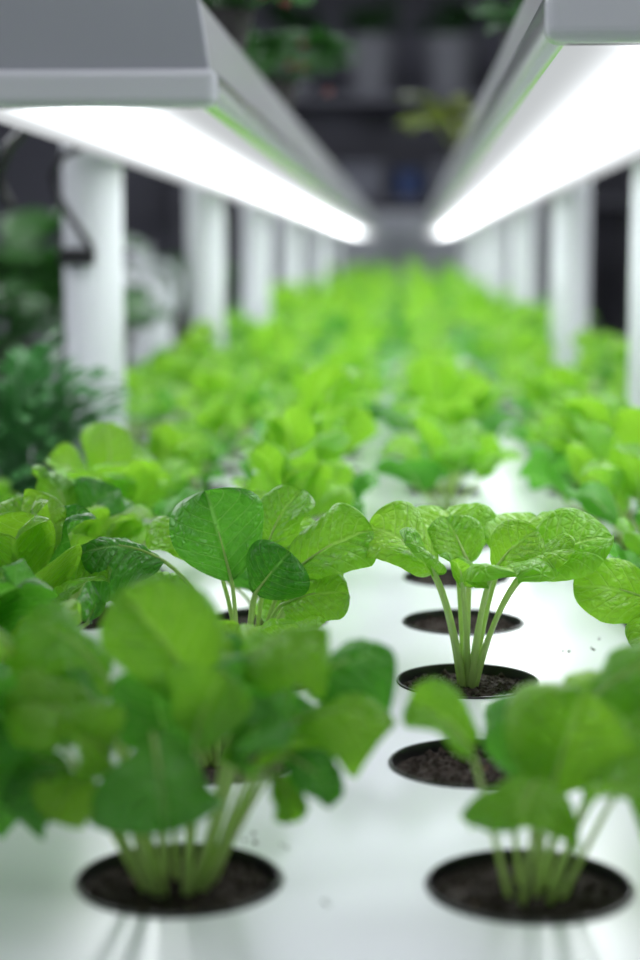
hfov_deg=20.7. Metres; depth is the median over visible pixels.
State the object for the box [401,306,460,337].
seedling
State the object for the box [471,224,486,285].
support post
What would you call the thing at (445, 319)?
seedling
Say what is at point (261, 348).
seedling
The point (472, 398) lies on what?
seedling
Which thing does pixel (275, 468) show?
seedling
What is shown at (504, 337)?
seedling
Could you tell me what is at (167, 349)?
seedling
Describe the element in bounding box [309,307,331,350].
seedling
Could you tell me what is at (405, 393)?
seedling
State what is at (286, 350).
seedling
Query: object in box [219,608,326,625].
cup
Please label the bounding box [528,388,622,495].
seedling
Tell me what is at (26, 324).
potted plant
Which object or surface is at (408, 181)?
tub
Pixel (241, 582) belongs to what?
seedling
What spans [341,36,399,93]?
pot
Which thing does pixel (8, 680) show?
seedling
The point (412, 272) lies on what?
seedling
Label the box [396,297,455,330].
seedling
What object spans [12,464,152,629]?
seedling
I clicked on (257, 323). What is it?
seedling
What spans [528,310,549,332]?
seedling
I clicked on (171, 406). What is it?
seedling
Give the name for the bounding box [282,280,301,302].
seedling
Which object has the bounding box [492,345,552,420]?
seedling
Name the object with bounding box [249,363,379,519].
seedling
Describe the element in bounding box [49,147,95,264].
cable
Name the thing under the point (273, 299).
seedling
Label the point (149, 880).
cup
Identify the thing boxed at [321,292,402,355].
seedling
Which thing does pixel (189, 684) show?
seedling
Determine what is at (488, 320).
seedling
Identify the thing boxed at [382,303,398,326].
seedling
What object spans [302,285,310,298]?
seedling
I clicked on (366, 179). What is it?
tub
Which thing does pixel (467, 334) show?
seedling
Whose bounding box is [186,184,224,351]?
support post
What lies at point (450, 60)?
pot
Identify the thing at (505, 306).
seedling
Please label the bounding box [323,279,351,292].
seedling
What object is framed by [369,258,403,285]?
seedling
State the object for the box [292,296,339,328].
seedling
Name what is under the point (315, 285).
seedling
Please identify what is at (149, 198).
wall
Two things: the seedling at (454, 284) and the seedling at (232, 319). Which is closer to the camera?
the seedling at (232, 319)
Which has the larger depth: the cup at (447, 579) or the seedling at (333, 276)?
the seedling at (333, 276)
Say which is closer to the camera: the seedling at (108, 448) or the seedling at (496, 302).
the seedling at (108, 448)
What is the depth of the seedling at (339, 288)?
3.38 m
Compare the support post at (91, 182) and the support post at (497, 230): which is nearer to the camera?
the support post at (91, 182)
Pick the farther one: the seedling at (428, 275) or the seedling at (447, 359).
the seedling at (428, 275)
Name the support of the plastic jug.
on the bench
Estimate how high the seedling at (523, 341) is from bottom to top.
0.126 m
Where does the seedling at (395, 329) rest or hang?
on the tray
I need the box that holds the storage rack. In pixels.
[177,94,631,336]
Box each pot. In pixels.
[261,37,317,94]
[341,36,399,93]
[421,35,480,93]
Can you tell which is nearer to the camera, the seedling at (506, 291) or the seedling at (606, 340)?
the seedling at (606, 340)
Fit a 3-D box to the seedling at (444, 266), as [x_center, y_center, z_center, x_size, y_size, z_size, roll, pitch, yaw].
[0.374,-0.559,5.233,0.109,0.180,0.091,-1,7,-8]
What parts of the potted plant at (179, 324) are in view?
pot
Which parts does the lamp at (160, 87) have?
hanging cord, frame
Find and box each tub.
[337,163,384,197]
[394,169,422,197]
[429,163,449,197]
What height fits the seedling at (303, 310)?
0.128 m
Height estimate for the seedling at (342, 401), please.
0.114 m
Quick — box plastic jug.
[124,246,183,363]
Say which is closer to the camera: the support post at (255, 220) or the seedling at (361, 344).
the seedling at (361, 344)
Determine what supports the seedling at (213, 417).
on the tray
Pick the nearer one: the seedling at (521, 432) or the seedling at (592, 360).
the seedling at (521, 432)
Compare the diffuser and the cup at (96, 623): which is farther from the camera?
the diffuser
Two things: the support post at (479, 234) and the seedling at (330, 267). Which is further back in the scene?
the seedling at (330, 267)
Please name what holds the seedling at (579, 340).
on the tray
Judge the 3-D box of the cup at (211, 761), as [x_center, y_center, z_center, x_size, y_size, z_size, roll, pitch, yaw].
[-0.032,0.107,0.537,0.051,0.046,0.051,0,7,3]
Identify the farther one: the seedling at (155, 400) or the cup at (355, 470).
the seedling at (155, 400)
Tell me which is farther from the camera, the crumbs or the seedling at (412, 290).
the seedling at (412, 290)
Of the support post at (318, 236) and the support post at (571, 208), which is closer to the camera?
the support post at (571, 208)
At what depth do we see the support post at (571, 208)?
1.96 m
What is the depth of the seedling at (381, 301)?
2.76 m
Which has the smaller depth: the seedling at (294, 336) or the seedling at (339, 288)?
the seedling at (294, 336)
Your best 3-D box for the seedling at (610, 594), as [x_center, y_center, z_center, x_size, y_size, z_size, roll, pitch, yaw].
[0.140,0.062,0.631,0.077,0.112,0.077,5,9,34]
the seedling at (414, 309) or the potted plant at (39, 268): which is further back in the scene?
the seedling at (414, 309)
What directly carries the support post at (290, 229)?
on the tray
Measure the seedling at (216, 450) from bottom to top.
0.088 m
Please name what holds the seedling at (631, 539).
on the tray
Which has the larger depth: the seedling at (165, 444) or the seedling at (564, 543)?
the seedling at (165, 444)
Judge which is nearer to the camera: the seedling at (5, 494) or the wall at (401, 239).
the seedling at (5, 494)
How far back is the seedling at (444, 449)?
1.02 m
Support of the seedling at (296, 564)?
on the tray
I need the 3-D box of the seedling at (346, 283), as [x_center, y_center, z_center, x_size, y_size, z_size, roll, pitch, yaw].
[0.034,-0.325,3.505,0.103,0.153,0.075,-3,8,-20]
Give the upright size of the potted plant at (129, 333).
0.120 m
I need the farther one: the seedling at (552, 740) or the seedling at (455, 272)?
the seedling at (455, 272)
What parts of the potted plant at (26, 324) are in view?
pot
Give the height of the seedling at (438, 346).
0.114 m
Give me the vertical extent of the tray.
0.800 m
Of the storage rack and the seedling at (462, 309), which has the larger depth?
the storage rack
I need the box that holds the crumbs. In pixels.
[237,638,599,905]
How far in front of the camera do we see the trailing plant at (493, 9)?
1.14 m
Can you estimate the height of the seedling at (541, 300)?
0.160 m
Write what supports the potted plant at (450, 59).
on the storage rack
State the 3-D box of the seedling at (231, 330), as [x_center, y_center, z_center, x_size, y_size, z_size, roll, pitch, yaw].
[-0.132,-0.138,2.083,0.083,0.142,0.092,-7,10,-43]
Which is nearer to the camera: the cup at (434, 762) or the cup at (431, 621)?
the cup at (434, 762)
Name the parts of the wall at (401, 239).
door, door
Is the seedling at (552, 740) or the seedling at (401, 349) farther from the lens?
the seedling at (401, 349)
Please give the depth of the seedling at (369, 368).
1.55 m
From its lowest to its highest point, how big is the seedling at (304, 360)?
0.130 m
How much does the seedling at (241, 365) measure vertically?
0.106 m
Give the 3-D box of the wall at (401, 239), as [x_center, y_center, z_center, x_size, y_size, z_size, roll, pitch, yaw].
[0.256,-0.354,5.958,0.960,1.100,0.380,0,7,3]
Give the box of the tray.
[0,322,639,959]
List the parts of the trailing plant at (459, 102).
pot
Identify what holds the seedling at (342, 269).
on the tray
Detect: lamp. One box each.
[0,0,380,235]
[422,0,639,235]
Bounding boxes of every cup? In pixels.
[74,843,280,918]
[80,606,106,629]
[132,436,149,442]
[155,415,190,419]
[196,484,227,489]
[197,739,285,784]
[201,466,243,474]
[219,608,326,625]
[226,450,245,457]
[352,468,360,473]
[389,739,507,788]
[396,663,538,698]
[402,609,523,634]
[403,567,509,586]
[404,485,481,496]
[425,848,634,925]
[501,407,518,411]
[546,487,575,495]
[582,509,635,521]
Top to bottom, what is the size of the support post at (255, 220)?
0.272 m
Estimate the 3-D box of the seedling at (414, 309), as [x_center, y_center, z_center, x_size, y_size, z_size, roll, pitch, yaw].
[0.150,-0.182,2.475,0.087,0.129,0.102,1,7,7]
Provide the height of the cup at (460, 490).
0.046 m
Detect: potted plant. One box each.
[0,208,170,391]
[0,275,64,381]
[34,283,171,366]
[152,255,230,338]
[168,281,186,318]
[169,255,241,287]
[259,0,326,94]
[337,0,403,93]
[411,0,485,93]
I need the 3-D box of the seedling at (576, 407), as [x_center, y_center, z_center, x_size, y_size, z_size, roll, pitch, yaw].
[0.166,0.006,1.041,0.101,0.118,0.101,-1,7,-10]
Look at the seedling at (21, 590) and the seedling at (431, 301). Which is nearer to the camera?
the seedling at (21, 590)
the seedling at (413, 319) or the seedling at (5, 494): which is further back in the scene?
the seedling at (413, 319)
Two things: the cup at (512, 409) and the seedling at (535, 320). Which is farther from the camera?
the seedling at (535, 320)
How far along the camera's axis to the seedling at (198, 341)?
1.87 m
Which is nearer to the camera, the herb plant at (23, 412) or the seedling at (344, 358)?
the herb plant at (23, 412)
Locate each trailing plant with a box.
[200,0,313,50]
[242,26,363,109]
[397,93,474,162]
[466,0,523,40]
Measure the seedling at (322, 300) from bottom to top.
0.131 m
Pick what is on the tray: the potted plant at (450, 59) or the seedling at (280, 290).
the seedling at (280, 290)
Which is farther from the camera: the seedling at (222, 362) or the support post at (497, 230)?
the support post at (497, 230)
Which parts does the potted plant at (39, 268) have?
pot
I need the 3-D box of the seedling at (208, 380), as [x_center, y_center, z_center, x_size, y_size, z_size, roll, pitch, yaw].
[-0.071,-0.031,1.350,0.093,0.115,0.074,5,9,34]
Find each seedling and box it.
[0,477,17,502]
[0,489,111,662]
[0,559,81,670]
[0,576,396,918]
[0,630,17,695]
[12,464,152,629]
[45,422,199,571]
[65,367,174,453]
[81,484,375,689]
[127,380,174,442]
[128,367,183,430]
[133,421,223,513]
[134,352,203,419]
[134,452,206,547]
[146,320,225,388]
[147,346,207,394]
[150,422,230,489]
[173,391,245,474]
[174,309,246,352]
[175,363,274,457]
[184,490,326,625]
[191,352,279,443]
[197,620,285,784]
[224,358,275,430]
[225,313,254,352]
[226,317,243,353]
[229,324,295,384]
[230,335,300,369]
[231,441,364,517]
[233,286,294,315]
[237,404,378,517]
[240,314,260,329]
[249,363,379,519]
[253,351,390,473]
[261,314,326,359]
[270,282,302,315]
[270,301,282,319]
[275,330,319,358]
[281,391,357,452]
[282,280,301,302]
[288,313,331,354]
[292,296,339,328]
[300,306,326,348]
[302,276,324,297]
[302,279,322,297]
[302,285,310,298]
[304,311,323,334]
[307,302,335,332]
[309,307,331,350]
[310,329,319,352]
[320,281,347,304]
[320,342,395,378]
[320,349,391,394]
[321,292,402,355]
[321,299,342,348]
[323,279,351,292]
[323,279,353,297]
[325,334,401,368]
[326,351,386,380]
[327,263,340,281]
[327,271,339,280]
[327,297,386,338]
[340,266,344,278]
[341,452,363,458]
[362,294,400,321]
[365,365,391,401]
[366,500,613,698]
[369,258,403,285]
[374,359,524,475]
[375,412,523,509]
[381,309,398,344]
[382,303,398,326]
[388,351,497,439]
[390,385,419,431]
[391,310,450,369]
[392,268,421,299]
[392,328,459,360]
[395,274,437,301]
[395,307,434,339]
[395,459,481,496]
[396,279,443,322]
[396,280,453,321]
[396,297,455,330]
[396,312,459,345]
[397,306,457,340]
[398,340,461,376]
[399,273,438,302]
[399,308,463,353]
[401,258,429,284]
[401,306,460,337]
[402,642,639,925]
[406,355,460,371]
[407,348,455,369]
[435,266,473,324]
[437,263,456,280]
[437,277,469,331]
[450,282,474,338]
[450,311,499,370]
[451,281,501,340]
[452,295,506,336]
[461,295,506,365]
[461,301,542,394]
[470,318,529,381]
[479,330,555,411]
[480,327,553,402]
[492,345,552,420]
[498,294,550,312]
[499,288,510,301]
[499,358,542,420]
[500,300,510,309]
[500,396,562,446]
[506,364,602,457]
[509,376,543,443]
[519,407,639,549]
[527,306,550,327]
[527,389,635,521]
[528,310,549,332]
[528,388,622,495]
[529,303,542,324]
[539,312,599,343]
[539,315,549,332]
[564,438,639,549]
[567,328,617,391]
[573,332,627,390]
[573,557,639,643]
[575,343,627,390]
[593,362,627,395]
[603,384,626,399]
[608,511,639,626]
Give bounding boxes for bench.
[0,312,239,447]
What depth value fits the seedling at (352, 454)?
1.37 m
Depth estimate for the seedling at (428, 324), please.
2.17 m
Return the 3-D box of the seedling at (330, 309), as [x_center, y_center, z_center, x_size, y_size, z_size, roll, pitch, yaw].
[-0.010,-0.208,2.684,0.077,0.129,0.081,7,10,44]
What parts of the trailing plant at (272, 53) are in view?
pot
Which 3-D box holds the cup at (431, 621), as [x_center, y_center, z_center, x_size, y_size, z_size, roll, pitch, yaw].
[0.060,0.082,0.738,0.051,0.046,0.051,-4,8,-31]
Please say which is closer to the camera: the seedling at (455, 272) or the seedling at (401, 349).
the seedling at (401, 349)
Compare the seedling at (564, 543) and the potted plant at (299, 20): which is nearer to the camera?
the seedling at (564, 543)
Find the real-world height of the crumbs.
0.002 m
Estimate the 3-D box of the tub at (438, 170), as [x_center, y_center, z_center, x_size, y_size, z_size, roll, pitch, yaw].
[0.478,-1.074,6.299,0.170,0.120,0.190,0,7,3]
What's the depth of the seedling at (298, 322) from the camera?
2.07 m
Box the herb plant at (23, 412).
[0,329,149,494]
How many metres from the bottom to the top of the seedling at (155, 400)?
0.118 m
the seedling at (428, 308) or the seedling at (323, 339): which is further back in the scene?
the seedling at (428, 308)
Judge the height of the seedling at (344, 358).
0.122 m
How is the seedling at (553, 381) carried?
on the tray
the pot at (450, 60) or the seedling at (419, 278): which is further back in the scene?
the pot at (450, 60)
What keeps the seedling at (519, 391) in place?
on the tray
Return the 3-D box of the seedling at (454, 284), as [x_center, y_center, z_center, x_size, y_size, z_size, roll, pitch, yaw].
[0.290,-0.338,3.598,0.082,0.156,0.114,-4,8,-30]
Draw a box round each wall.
[0,0,631,337]
[270,211,542,296]
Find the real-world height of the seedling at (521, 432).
0.099 m
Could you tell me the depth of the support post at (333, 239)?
5.34 m
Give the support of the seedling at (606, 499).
on the tray
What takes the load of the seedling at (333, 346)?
on the tray
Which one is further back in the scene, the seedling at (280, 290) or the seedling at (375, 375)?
the seedling at (280, 290)
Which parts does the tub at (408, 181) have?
lid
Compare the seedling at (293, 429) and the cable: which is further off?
the cable
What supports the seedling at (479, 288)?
on the tray
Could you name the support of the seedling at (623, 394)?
on the tray
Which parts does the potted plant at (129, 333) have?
pot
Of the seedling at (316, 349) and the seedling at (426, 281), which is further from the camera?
the seedling at (426, 281)
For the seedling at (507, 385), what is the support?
on the tray
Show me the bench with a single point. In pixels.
(54, 377)
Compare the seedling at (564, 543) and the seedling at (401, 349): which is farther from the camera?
the seedling at (401, 349)
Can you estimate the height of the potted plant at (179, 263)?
0.176 m
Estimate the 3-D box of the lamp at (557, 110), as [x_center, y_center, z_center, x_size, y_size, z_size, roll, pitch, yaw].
[0.256,-0.482,3.039,0.120,0.058,5.048,0,7,3]
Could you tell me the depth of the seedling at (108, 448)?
0.83 m
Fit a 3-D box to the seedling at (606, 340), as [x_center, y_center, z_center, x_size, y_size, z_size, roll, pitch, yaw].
[0.290,-0.086,1.754,0.096,0.122,0.096,3,8,23]
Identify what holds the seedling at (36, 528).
on the tray
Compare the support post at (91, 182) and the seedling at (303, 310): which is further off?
the seedling at (303, 310)
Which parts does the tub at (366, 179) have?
lid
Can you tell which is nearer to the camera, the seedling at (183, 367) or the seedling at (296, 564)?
the seedling at (296, 564)
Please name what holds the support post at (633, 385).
on the tray
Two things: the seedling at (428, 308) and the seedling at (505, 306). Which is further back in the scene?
the seedling at (505, 306)
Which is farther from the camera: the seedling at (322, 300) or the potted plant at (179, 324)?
the potted plant at (179, 324)
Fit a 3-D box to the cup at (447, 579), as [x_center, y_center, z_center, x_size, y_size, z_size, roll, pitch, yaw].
[0.065,0.069,0.840,0.051,0.046,0.051,5,9,36]
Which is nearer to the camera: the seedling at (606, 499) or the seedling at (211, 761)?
the seedling at (211, 761)
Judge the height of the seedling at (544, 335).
0.133 m
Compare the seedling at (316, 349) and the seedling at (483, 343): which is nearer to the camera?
the seedling at (483, 343)
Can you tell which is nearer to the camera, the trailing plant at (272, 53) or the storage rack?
the trailing plant at (272, 53)
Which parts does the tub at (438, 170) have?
lid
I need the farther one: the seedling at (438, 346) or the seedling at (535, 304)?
the seedling at (535, 304)
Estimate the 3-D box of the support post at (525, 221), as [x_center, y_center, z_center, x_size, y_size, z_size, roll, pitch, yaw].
[0.321,-0.333,2.737,0.053,0.272,0.053,0,7,3]
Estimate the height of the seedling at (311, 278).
0.153 m
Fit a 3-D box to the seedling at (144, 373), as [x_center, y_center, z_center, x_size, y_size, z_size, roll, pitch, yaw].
[-0.148,-0.051,1.569,0.074,0.099,0.061,2,7,13]
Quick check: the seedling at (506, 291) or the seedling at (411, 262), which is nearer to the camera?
the seedling at (506, 291)
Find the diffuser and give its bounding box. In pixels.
[0,109,378,235]
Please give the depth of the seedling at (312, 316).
2.38 m
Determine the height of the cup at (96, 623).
0.046 m
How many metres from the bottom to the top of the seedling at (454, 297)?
0.151 m
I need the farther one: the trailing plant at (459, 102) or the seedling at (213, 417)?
the trailing plant at (459, 102)
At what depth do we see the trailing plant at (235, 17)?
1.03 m
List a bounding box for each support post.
[62,143,125,459]
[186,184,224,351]
[241,202,270,323]
[280,215,301,292]
[310,225,326,288]
[327,230,340,273]
[461,230,471,276]
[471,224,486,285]
[486,215,507,298]
[511,201,539,307]
[550,180,591,390]
[627,159,639,407]
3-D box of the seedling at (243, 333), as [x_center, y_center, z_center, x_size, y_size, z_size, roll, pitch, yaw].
[-0.112,-0.156,2.280,0.098,0.126,0.083,-2,7,-12]
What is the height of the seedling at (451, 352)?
0.105 m
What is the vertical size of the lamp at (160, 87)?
0.091 m
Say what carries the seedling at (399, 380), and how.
on the tray
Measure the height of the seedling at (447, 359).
0.105 m
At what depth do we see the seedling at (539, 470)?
0.93 m
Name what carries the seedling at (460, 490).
on the tray
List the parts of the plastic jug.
lid, handle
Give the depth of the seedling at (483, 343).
1.96 m
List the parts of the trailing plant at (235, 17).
pot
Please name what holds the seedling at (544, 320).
on the tray
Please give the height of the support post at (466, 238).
0.272 m
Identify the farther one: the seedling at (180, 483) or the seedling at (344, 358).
the seedling at (344, 358)
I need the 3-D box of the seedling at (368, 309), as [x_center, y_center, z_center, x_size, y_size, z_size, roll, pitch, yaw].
[0.058,-0.176,2.377,0.080,0.143,0.111,-4,8,-29]

